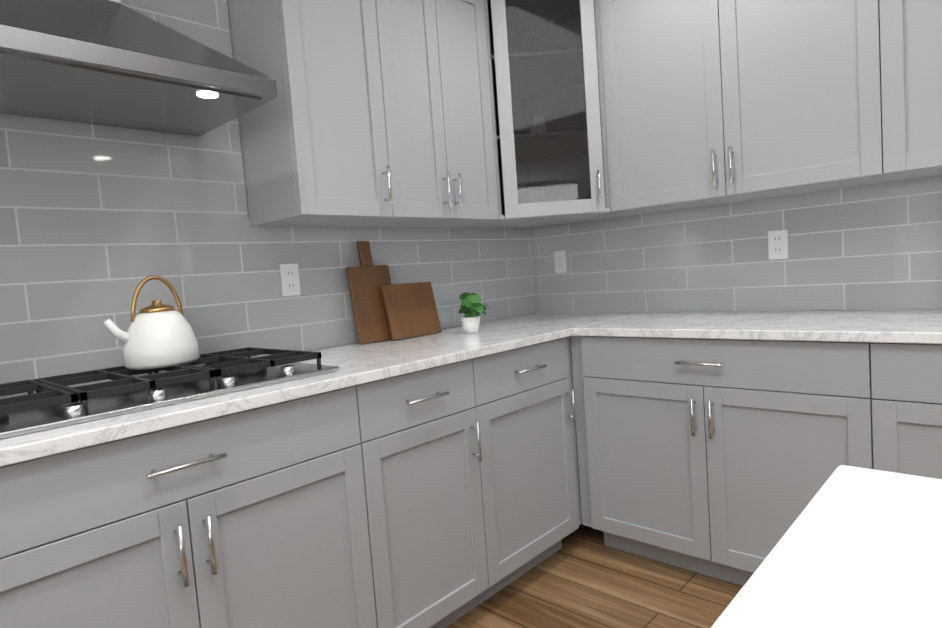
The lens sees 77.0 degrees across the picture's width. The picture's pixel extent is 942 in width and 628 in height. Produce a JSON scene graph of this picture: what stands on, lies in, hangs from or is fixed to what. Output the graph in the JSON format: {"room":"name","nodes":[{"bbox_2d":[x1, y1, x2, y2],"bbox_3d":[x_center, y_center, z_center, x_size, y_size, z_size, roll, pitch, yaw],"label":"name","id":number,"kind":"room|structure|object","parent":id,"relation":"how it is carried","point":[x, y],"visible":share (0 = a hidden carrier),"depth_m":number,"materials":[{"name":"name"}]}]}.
{"room":"kitchen","nodes":[
{"label":"kitchen","id":0,"kind":"room"},
{"bbox_2d":[227,1,534,350],"bbox_3d":[-3.579,0.090,-0.894,0.150,2.780,11.950,0,5,43],"label":"wall","id":1,"kind":"structure","parent":0,"point":[244,175],"depth_m":2.01,"materials":[{"name":"beige paint"}]},
{"bbox_2d":[0,0,539,398],"bbox_3d":[-1.029,-0.738,1.729,0.008,1.863,3.904,0,5,43],"label":"tile backsplash","id":2,"kind":"structure","parent":1,"relation":"attached to","point":[98,224],"depth_m":1.84,"materials":[{"name":"grey tile"}]},
{"bbox_2d":[0,0,277,135],"bbox_3d":[-0.987,-1.087,1.412,0.491,1.129,0.760,0,5,43],"label":"range hood","id":3,"kind":"object","parent":2,"relation":"attached to","point":[116,63],"visible":1,"depth_m":1.40,"materials":[{"name":"silver metal"}]},
{"bbox_2d":[279,263,300,296],"bbox_3d":[-0.648,-0.123,2.122,0.008,0.115,0.072,0,5,43],"label":"outlet","id":4,"kind":"object","parent":2,"relation":"attached to","point":[289,273],"depth_m":2.12,"materials":[{"name":"white plastic"}]},
{"bbox_2d":[227,0,498,227],"bbox_3d":[-0.353,-0.837,2.182,0.375,0.991,0.980,0,5,43],"label":"upper cabinet","id":5,"kind":"object","parent":1,"relation":"attached to","point":[376,113],"visible":1,"depth_m":2.00,"materials":[{"name":"grey paint"}]},
{"bbox_2d":[448,0,640,228],"bbox_3d":[0.305,-0.982,2.642,0.710,1.120,0.710,0,5,43],"label":"upper cabinet","id":6,"kind":"object","parent":1,"relation":"attached to","point":[547,101],"visible":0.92,"depth_m":2.44,"materials":[{"name":"grey paint"}]},
{"bbox_2d":[445,524,742,627],"bbox_3d":[0.418,1.472,-4.428,11.100,0.060,11.950,0,5,43],"label":"floor","id":7,"kind":"structure","parent":0,"point":[584,576],"depth_m":2.07,"materials":[{"name":"brown wood"}]},
{"bbox_2d":[0,380,403,627],"bbox_3d":[-0.814,0.675,1.495,0.620,0.886,1.038,0,5,43],"label":"base cabinet","id":8,"kind":"object","parent":7,"relation":"on","point":[278,516],"depth_m":1.31,"materials":[{"name":"grey paint"}]},
{"bbox_2d":[0,312,646,467],"bbox_3d":[-0.727,0.203,1.571,0.640,0.030,3.905,0,5,43],"label":"countertop","id":9,"kind":"structure","parent":8,"relation":"on","point":[358,364],"depth_m":1.58,"materials":[{"name":"white stone"}]},
{"bbox_2d":[0,347,339,438],"bbox_3d":[-0.857,0.178,1.466,0.500,0.052,0.920,0,5,43],"label":"gas cooktop","id":10,"kind":"object","parent":9,"relation":"in","point":[53,402],"visible":0.88,"depth_m":1.40,"materials":[{"name":"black metal"}]},
{"bbox_2d":[103,275,199,369],"bbox_3d":[-0.870,0.018,1.608,0.188,0.246,0.226,0,5,43],"label":"kettle","id":11,"kind":"object","parent":10,"relation":"on","point":[158,334],"visible":1,"depth_m":1.56,"materials":[{"name":"white ceramic"}]},
{"bbox_2d":[345,241,441,344],"bbox_3d":[-0.310,-0.099,2.374,0.129,0.397,0.380,0,5,43],"label":"cutting boards","id":12,"kind":"object","parent":9,"relation":"on","point":[384,308],"visible":0.98,"depth_m":2.33,"materials":[{"name":"brown wood"}]},
{"bbox_2d":[458,292,487,333],"bbox_3d":[0.008,-0.007,2.396,0.150,0.164,0.130,0,5,43],"label":"potted plant","id":13,"kind":"object","parent":9,"relation":"on","point":[470,319],"visible":1,"depth_m":2.37,"materials":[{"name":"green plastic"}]},
{"bbox_2d":[380,356,507,627],"bbox_3d":[-0.346,0.605,1.997,0.620,0.886,0.578,0,5,43],"label":"base cabinet","id":14,"kind":"object","parent":7,"relation":"on","point":[428,481],"depth_m":1.84,"materials":[{"name":"grey paint"}]},
{"bbox_2d":[492,336,581,583],"bbox_3d":[-0.024,0.558,2.344,0.620,0.886,0.608,0,5,43],"label":"base cabinet","id":15,"kind":"object","parent":7,"relation":"on","point":[533,388],"depth_m":2.18,"materials":[{"name":"grey paint"}]},
{"bbox_2d":[571,338,841,585],"bbox_3d":[1.016,0.489,2.244,1.066,0.886,0.620,0,5,43],"label":"base cabinet","id":16,"kind":"object","parent":7,"relation":"on","point":[722,445],"depth_m":2.03,"materials":[{"name":"grey paint"}]},
{"bbox_2d":[570,310,941,345],"bbox_3d":[1.314,0.032,1.883,1.918,0.030,0.640,0,5,43],"label":"countertop","id":17,"kind":"structure","parent":16,"relation":"on","point":[896,327],"depth_m":1.96,"materials":[{"name":"white stone"}]},
{"bbox_2d":[711,465,941,627],"bbox_3d":[-0.107,0.770,-0.828,1.270,0.915,3.000,0,5,43],"label":"kitchen island","id":18,"kind":"object","parent":7,"relation":"on","point":[856,547],"visible":1,"depth_m":0.45,"materials":[{"name":"white stone"}]},
{"bbox_2d":[838,342,941,478],"bbox_3d":[1.689,0.483,1.616,1.010,0.886,0.620,0,5,43],"label":"base cabinet","id":19,"kind":"object","parent":7,"relation":"on","point":[890,397],"depth_m":1.65,"materials":[{"name":"grey paint"}]},
{"bbox_2d":[532,236,941,312],"bbox_3d":[4.324,-0.518,-0.443,10.800,2.780,0.150,0,5,43],"label":"wall","id":20,"kind":"structure","parent":0,"point":[717,311],"depth_m":2.56,"materials":[{"name":"beige paint"}]},
{"bbox_2d":[599,0,866,213],"bbox_3d":[1.034,-0.904,2.234,1.009,0.916,0.331,0,5,43],"label":"upper cabinet","id":21,"kind":"object","parent":20,"relation":"attached to","point":[711,102],"depth_m":2.14,"materials":[{"name":"grey paint"}]},
{"bbox_2d":[532,175,941,312],"bbox_3d":[1.282,-0.256,2.319,2.550,0.484,0.009,0,5,43],"label":"tile backsplash","id":22,"kind":"structure","parent":20,"relation":"attached to","point":[873,246],"depth_m":2.41,"materials":[{"name":"grey tile"}]},
{"bbox_2d":[554,250,566,272],"bbox_3d":[0.464,-0.270,3.069,0.072,0.115,0.008,0,5,43],"label":"outlet","id":23,"kind":"object","parent":22,"relation":"attached to","point":[559,256],"depth_m":3.06,"materials":[{"name":"white plastic"}]},
{"bbox_2d":[768,229,787,259],"bbox_3d":[1.224,-0.276,2.359,0.072,0.115,0.008,0,5,43],"label":"outlet","id":24,"kind":"object","parent":22,"relation":"attached to","point":[777,249],"depth_m":2.36,"materials":[{"name":"white plastic"}]},
{"bbox_2d":[851,0,941,184],"bbox_3d":[1.687,-0.909,1.625,1.009,0.916,0.331,0,5,43],"label":"upper cabinet","id":25,"kind":"object","parent":20,"relation":"attached to","point":[896,45],"depth_m":1.80,"materials":[{"name":"grey paint"}]}
]}

